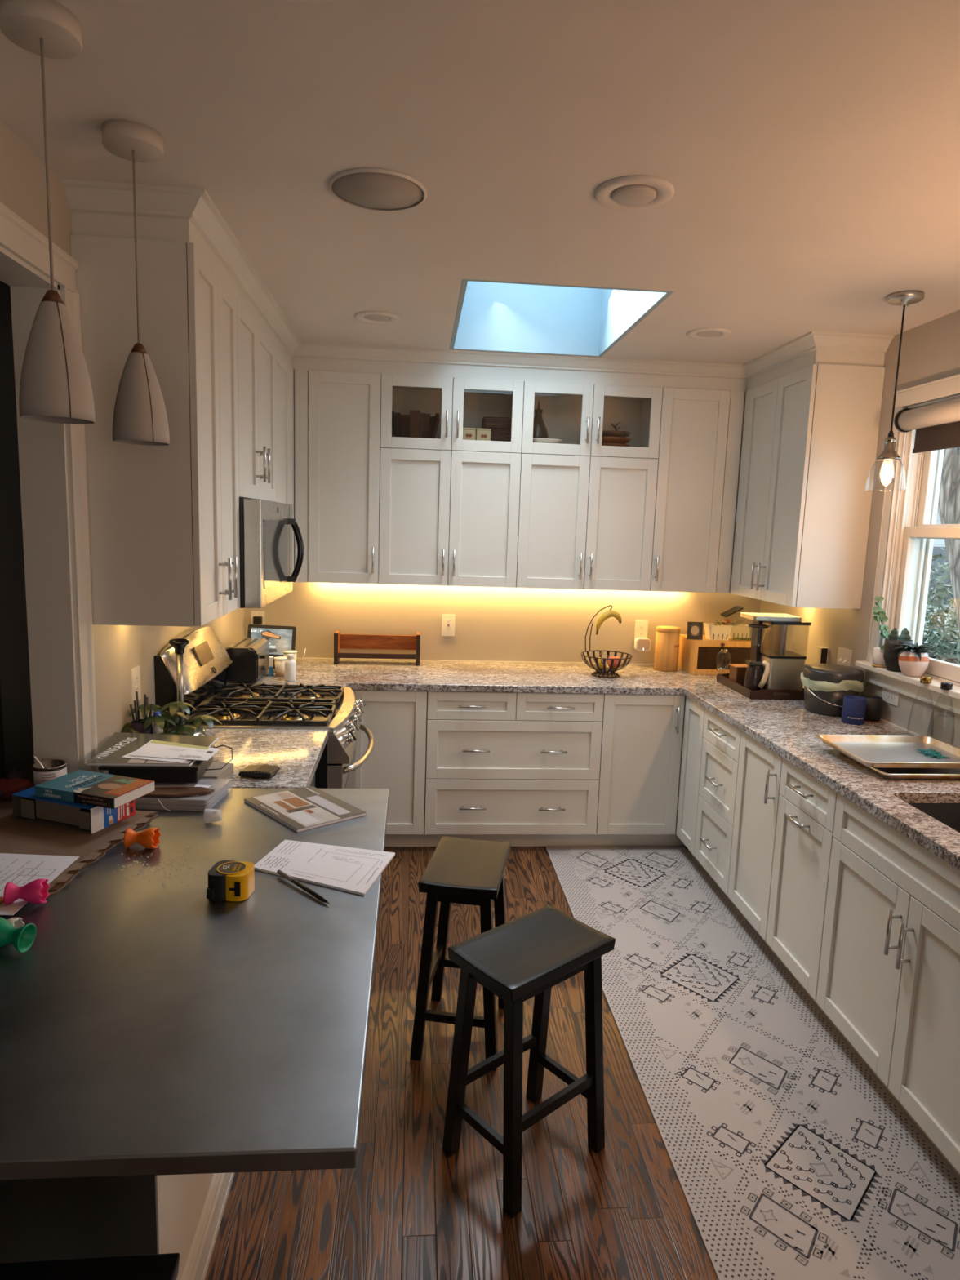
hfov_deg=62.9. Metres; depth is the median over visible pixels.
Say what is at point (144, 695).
pen
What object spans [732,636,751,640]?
herb bundle
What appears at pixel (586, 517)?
upper cabinet
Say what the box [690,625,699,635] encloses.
picture
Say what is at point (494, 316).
window
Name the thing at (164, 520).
upper cabinet
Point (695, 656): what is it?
bread box
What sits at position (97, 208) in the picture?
trim
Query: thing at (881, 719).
backsplash
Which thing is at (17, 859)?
print
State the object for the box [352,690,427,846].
base cabinet
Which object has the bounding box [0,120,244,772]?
wall
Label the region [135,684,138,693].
socket
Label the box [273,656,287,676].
plastic tub
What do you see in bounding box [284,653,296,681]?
medicine bottle
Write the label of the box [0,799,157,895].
table runner
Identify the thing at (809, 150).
ceiling
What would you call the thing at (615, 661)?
apple
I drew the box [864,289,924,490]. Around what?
pendant lamp
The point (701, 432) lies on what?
upper cabinet
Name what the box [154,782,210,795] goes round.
letter
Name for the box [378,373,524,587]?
upper cabinet
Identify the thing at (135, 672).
power outlet
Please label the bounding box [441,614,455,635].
power outlet
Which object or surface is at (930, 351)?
wall
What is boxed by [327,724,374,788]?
oven
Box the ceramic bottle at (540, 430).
[533,399,548,438]
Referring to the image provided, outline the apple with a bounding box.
[607,654,621,669]
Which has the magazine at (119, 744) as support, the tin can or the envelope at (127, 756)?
the envelope at (127, 756)
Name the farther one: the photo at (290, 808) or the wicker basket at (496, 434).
the wicker basket at (496, 434)
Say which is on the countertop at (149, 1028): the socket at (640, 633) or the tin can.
the tin can
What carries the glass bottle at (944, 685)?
on the countertop at (785, 727)
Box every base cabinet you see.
[309,773,315,786]
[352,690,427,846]
[423,691,604,846]
[592,693,685,845]
[675,696,706,873]
[693,708,742,915]
[727,731,782,963]
[765,758,837,1026]
[816,792,959,1178]
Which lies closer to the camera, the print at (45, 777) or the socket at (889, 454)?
the print at (45, 777)
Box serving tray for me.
[716,673,804,700]
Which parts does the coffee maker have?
carafe lid, switch panel, carafe handle, tank lid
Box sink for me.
[908,803,959,832]
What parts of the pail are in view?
lid, bail handle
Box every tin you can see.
[462,427,475,439]
[475,428,491,440]
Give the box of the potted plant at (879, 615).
[871,596,890,667]
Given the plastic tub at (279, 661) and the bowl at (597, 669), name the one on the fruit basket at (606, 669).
the bowl at (597, 669)
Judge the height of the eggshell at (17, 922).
0.041 m
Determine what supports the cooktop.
in the gas range at (335, 709)
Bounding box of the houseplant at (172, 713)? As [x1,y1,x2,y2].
[120,702,221,735]
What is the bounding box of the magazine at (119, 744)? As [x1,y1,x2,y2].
[86,732,218,766]
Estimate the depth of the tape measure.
1.68 m
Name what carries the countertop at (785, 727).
on the base cabinet at (642, 735)
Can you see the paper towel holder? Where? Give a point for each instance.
(179, 645)
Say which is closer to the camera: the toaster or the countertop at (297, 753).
the countertop at (297, 753)
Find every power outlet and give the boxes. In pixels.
[130,666,141,703]
[250,610,264,625]
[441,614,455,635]
[634,620,648,639]
[881,687,900,706]
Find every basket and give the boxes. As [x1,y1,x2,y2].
[481,416,511,431]
[490,428,511,441]
[580,604,632,678]
[702,622,733,640]
[728,623,752,639]
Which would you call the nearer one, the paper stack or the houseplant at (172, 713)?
the paper stack
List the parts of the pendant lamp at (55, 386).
cord, lamp shade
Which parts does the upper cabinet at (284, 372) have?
door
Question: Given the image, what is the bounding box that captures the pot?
[898,650,928,677]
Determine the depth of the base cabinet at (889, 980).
2.32 m
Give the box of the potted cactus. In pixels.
[883,627,913,671]
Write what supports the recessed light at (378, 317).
in the ceiling
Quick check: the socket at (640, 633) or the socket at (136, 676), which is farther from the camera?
the socket at (640, 633)
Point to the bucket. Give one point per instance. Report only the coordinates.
(415, 424)
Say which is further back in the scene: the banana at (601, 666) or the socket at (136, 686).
the banana at (601, 666)
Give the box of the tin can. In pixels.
[32,759,66,785]
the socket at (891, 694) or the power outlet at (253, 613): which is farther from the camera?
the power outlet at (253, 613)
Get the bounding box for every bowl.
[594,667,617,671]
[601,436,631,444]
[601,443,630,446]
[602,430,631,437]
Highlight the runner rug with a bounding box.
[545,845,959,1279]
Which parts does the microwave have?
handle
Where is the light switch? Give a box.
[836,646,852,666]
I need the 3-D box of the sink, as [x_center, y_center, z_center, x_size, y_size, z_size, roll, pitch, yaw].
[1.569,0.678,2.222,0.470,0.176,0.770,1,8,-5]
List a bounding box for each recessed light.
[355,311,399,324]
[595,175,674,210]
[686,327,731,340]
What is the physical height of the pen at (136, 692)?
0.200 m
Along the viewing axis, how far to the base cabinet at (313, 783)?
3.06 m
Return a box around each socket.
[134,674,138,683]
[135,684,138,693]
[445,619,451,631]
[638,631,644,636]
[639,625,644,631]
[876,436,900,461]
[884,690,889,697]
[889,692,894,699]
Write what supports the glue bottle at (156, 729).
on the countertop at (297, 753)
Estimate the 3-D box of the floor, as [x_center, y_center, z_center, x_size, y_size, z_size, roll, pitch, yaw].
[-0.600,1.548,1.397,5.500,0.050,7.400,1,8,-5]
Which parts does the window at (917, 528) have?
sill, sash, sash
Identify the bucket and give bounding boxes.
[391,409,439,438]
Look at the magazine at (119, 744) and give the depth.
2.44 m
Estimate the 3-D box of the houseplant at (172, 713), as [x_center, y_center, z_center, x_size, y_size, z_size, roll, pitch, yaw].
[-1.108,0.302,2.766,0.365,0.161,0.270,1,8,-5]
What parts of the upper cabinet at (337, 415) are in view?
handle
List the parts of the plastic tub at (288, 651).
lid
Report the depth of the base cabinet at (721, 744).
3.72 m
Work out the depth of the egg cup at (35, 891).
1.61 m
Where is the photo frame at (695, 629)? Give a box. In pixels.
[686,622,702,639]
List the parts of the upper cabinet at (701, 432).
handle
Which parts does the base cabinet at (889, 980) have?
door, handle, drawer, handle, door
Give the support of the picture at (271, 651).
attached to the smart display
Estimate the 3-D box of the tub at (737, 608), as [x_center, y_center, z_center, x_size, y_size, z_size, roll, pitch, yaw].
[1.502,-0.138,4.664,0.123,0.126,0.096,1,8,-5]
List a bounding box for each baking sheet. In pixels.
[815,734,959,768]
[838,751,959,779]
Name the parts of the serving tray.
handle, handle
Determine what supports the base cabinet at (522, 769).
on the floor
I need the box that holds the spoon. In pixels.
[32,753,44,768]
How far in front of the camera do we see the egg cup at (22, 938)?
1.46 m
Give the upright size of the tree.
5.400 m
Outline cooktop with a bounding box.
[188,691,343,725]
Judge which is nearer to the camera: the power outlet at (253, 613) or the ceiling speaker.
the ceiling speaker
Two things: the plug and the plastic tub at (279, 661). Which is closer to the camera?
the plastic tub at (279, 661)
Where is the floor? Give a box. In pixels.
[204,833,717,1279]
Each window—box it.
[449,279,673,356]
[855,373,959,714]
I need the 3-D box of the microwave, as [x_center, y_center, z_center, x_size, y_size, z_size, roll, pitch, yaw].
[-1.015,-0.377,3.278,0.488,0.404,0.757,1,8,-5]
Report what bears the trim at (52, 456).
attached to the wall at (117, 649)
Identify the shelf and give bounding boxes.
[337,652,415,659]
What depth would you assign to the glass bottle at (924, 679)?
3.14 m
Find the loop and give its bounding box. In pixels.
[205,744,232,770]
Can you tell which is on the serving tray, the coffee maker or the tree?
the coffee maker
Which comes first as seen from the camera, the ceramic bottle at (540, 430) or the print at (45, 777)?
the print at (45, 777)
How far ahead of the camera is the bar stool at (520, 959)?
2.11 m
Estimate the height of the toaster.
0.172 m
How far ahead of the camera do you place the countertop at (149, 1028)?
1.30 m
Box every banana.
[595,610,622,635]
[595,652,603,670]
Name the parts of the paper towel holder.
knob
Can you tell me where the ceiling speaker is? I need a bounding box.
[328,168,426,211]
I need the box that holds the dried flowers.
[714,618,736,625]
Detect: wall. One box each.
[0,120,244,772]
[0,280,34,783]
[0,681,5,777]
[0,1172,235,1279]
[244,582,760,663]
[760,309,959,747]
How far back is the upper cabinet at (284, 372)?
3.88 m
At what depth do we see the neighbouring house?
17.82 m
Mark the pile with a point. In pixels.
(223, 774)
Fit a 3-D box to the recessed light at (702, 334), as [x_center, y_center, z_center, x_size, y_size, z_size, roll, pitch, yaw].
[1.044,-1.394,3.580,0.198,0.010,0.198,1,8,-5]
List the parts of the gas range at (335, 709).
burner, burner, burner, burner, control panel, knob, knob, knob, knob, knob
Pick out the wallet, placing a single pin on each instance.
(260, 771)
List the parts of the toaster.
lever, plate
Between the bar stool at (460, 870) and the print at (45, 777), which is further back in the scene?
the bar stool at (460, 870)
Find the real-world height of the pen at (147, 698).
0.180 m
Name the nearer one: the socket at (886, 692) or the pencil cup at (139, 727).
the pencil cup at (139, 727)
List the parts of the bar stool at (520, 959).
leg, leg, seat, leg, leg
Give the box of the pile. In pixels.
[200,761,233,779]
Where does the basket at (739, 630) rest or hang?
on the bread box at (695, 656)
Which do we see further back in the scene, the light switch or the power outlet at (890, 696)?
the light switch
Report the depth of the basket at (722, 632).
4.57 m
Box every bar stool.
[0,1253,179,1279]
[409,835,511,1071]
[442,904,615,1217]
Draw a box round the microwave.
[239,498,303,608]
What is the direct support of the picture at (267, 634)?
attached to the smart display
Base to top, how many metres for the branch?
0.207 m
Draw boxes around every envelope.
[120,750,186,763]
[129,739,220,760]
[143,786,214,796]
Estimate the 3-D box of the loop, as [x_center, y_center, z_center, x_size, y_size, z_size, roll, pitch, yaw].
[-0.796,0.359,2.403,0.077,0.045,0.122,0,9,-16]
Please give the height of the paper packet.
0.100 m
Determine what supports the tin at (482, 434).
in the upper cabinet at (449, 504)
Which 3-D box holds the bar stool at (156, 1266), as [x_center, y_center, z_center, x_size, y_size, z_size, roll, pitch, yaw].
[-0.649,1.252,1.096,0.394,0.620,0.285,1,8,-6]
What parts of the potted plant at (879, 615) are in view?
pot, stem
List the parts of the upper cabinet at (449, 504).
door, door, handle, handle, handle, handle, door, door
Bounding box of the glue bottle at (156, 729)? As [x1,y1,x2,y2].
[152,711,163,733]
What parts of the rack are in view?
panel, panel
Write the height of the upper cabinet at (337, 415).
1.111 m
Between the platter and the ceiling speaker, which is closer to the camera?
the ceiling speaker
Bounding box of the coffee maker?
[740,612,811,694]
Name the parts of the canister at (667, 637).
lid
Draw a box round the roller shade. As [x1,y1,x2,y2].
[878,398,959,647]
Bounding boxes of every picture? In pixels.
[261,630,280,639]
[269,648,276,653]
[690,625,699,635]
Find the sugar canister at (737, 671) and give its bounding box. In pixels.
[728,663,747,685]
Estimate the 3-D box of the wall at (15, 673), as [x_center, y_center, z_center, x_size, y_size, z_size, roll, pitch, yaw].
[-1.705,-0.125,3.342,0.625,2.630,0.100,1,8,-5]
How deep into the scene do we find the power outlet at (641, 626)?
4.78 m
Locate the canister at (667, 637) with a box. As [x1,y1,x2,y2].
[653,626,680,671]
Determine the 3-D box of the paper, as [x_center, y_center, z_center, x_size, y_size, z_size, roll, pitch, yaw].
[-0.377,0.535,1.863,0.297,0.006,0.225,4,8,11]
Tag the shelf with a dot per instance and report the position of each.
(340, 655)
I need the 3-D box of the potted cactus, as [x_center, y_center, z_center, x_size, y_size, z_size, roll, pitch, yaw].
[1.810,0.040,3.400,0.110,0.190,0.110,1,8,-5]
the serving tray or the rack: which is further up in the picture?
the rack
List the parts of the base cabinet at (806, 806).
handle, handle, drawer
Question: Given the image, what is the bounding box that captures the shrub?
[921,547,959,665]
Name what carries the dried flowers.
in the basket at (722, 632)
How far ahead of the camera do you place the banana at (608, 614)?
4.37 m
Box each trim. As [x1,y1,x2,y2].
[0,201,98,773]
[61,178,893,391]
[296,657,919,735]
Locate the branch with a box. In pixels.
[610,422,621,430]
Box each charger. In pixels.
[253,616,262,624]
[815,646,828,663]
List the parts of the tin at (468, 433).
lid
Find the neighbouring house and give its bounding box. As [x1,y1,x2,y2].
[922,508,958,647]
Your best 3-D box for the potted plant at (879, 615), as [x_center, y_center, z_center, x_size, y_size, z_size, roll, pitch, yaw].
[1.796,-0.036,3.493,0.083,0.312,0.079,-1,9,-22]
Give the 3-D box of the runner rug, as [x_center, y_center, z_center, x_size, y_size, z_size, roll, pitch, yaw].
[0.882,1.392,2.607,0.774,0.007,3.495,1,8,-5]
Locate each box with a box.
[97,745,215,782]
[677,634,761,675]
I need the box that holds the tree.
[937,446,959,636]
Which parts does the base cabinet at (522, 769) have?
drawer, handle, handle, handle, drawer, drawer, handle, handle, drawer, handle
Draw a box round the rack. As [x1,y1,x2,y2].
[333,630,420,665]
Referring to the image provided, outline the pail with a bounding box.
[800,663,866,716]
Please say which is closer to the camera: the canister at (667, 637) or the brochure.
the brochure
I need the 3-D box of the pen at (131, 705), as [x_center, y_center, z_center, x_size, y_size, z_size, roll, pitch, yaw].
[-1.194,0.301,2.718,0.031,0.160,0.008,0,8,-13]
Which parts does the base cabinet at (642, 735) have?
handle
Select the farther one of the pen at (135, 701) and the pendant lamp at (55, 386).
the pen at (135, 701)
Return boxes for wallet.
[238,764,279,777]
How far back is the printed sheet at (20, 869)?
1.77 m
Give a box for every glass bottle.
[906,675,933,733]
[926,681,955,745]
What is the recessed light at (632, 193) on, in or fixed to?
in the ceiling
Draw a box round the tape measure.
[206,860,254,901]
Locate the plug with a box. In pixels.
[634,637,651,651]
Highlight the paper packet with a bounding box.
[268,656,273,675]
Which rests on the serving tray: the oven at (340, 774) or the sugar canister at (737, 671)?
the sugar canister at (737, 671)
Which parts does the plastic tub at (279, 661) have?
lid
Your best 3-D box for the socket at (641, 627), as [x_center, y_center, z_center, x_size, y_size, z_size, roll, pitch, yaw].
[0.984,-0.073,4.777,0.033,0.033,0.003,1,8,-5]
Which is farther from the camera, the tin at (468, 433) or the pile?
the tin at (468, 433)
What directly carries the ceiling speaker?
attached to the ceiling
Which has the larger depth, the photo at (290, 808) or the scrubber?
the scrubber
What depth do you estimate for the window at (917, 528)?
3.46 m
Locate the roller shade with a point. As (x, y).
(937, 425)
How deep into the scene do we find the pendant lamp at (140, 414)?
1.92 m
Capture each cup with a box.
[0,917,36,952]
[3,878,49,905]
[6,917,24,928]
[123,827,160,848]
[131,719,152,733]
[860,694,882,723]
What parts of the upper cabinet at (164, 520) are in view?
door, handle, door, handle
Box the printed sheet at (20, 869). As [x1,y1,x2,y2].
[0,853,79,915]
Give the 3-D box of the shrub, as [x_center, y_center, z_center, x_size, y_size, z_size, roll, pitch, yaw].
[5.475,0.152,8.770,3.911,2.411,3.144,1,8,-5]
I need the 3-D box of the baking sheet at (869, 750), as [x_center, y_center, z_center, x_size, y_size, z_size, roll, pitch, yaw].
[1.546,0.409,2.890,0.473,0.025,0.368,1,8,-5]
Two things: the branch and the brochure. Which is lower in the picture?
the brochure
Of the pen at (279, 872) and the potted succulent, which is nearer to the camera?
the pen at (279, 872)
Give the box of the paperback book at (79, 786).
[34,769,155,808]
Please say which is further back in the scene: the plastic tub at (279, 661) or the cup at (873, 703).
the plastic tub at (279, 661)
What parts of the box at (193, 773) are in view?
lid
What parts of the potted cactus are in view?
cactus stem, cactus stem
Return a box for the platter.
[533,438,562,443]
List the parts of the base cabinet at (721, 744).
handle, drawer, handle, handle, drawer, drawer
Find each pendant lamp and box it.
[0,0,95,424]
[101,119,169,445]
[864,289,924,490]
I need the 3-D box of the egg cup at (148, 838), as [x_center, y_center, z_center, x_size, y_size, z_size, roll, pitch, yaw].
[-0.832,0.488,1.935,0.073,0.051,0.051,1,8,-3]
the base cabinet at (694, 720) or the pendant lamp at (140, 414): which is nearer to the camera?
the pendant lamp at (140, 414)
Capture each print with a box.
[0,858,56,897]
[41,773,55,781]
[106,800,133,825]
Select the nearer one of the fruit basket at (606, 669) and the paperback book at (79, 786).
the paperback book at (79, 786)
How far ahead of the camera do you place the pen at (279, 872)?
1.74 m
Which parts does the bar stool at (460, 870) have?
leg, leg, seat, leg, leg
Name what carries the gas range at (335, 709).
on the floor
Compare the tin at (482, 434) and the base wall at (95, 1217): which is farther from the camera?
the tin at (482, 434)
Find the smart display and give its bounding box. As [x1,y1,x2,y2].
[247,624,296,667]
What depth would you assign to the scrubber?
2.89 m
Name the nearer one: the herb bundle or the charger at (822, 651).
the charger at (822, 651)
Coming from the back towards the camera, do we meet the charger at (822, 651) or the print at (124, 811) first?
the charger at (822, 651)
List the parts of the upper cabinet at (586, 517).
door, door, handle, handle, handle, handle, door, door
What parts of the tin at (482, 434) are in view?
lid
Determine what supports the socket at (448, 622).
attached to the power outlet at (447, 620)
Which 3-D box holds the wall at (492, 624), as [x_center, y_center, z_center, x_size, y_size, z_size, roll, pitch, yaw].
[-0.837,-0.288,4.667,5.500,2.630,0.120,1,8,-5]
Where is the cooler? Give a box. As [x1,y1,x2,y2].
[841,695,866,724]
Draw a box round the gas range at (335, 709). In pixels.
[154,626,374,788]
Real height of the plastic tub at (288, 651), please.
0.112 m
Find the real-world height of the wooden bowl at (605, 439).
0.032 m
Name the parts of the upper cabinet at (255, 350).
door, handle, handle, door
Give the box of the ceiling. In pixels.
[0,0,959,364]
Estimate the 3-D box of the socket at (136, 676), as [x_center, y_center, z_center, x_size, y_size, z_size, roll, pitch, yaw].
[-1.224,0.139,2.800,0.003,0.033,0.033,1,8,-5]
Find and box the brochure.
[244,786,366,832]
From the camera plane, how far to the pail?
3.59 m
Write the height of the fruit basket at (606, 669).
0.400 m
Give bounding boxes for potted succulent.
[888,642,940,677]
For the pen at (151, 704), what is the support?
in the pencil cup at (139, 727)
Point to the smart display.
(280, 638)
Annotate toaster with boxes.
[225,637,269,681]
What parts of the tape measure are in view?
lock lever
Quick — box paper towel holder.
[164,638,205,736]
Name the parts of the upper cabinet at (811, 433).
handle, door, handle, door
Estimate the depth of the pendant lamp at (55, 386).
1.49 m
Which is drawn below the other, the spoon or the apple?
the spoon
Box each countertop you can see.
[0,787,389,1181]
[99,728,328,788]
[226,658,959,871]
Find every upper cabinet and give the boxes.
[70,234,239,626]
[236,297,275,502]
[275,346,293,572]
[293,369,381,583]
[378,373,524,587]
[515,381,662,591]
[649,387,746,593]
[730,364,884,608]
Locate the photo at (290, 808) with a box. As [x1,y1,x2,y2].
[253,791,350,826]
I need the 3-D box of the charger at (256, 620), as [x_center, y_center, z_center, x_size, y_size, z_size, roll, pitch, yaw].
[-1.291,-0.055,4.578,0.058,0.167,0.033,1,8,-5]
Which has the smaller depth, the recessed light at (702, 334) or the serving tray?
the recessed light at (702, 334)
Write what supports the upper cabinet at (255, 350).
attached to the wall at (117, 649)
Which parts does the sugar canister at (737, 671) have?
lid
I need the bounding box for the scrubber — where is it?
[916,748,950,758]
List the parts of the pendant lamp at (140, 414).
cord, lamp shade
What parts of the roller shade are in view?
bead chain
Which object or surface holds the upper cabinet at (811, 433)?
attached to the wall at (930, 351)
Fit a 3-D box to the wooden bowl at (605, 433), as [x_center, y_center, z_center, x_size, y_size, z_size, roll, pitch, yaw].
[0.732,-1.150,4.422,0.232,0.032,0.232,-5,11,-40]
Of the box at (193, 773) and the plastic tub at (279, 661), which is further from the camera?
the plastic tub at (279, 661)
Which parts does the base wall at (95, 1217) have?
panel, panel, baseboard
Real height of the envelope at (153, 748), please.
0.002 m
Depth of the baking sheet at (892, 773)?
2.76 m
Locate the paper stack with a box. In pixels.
[135,779,229,811]
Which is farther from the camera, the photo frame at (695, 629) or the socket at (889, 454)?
the photo frame at (695, 629)
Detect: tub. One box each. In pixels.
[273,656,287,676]
[283,649,297,662]
[720,605,743,617]
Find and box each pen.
[129,704,135,723]
[133,700,138,723]
[135,691,140,722]
[143,693,146,723]
[145,697,148,720]
[148,703,152,716]
[276,869,329,903]
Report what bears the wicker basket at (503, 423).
on the wicker basket at (496, 434)
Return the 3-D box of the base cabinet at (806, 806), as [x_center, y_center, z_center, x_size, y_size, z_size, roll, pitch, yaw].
[1.497,0.922,2.958,0.710,0.874,0.404,1,8,-5]
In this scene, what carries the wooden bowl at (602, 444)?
on the wooden bowl

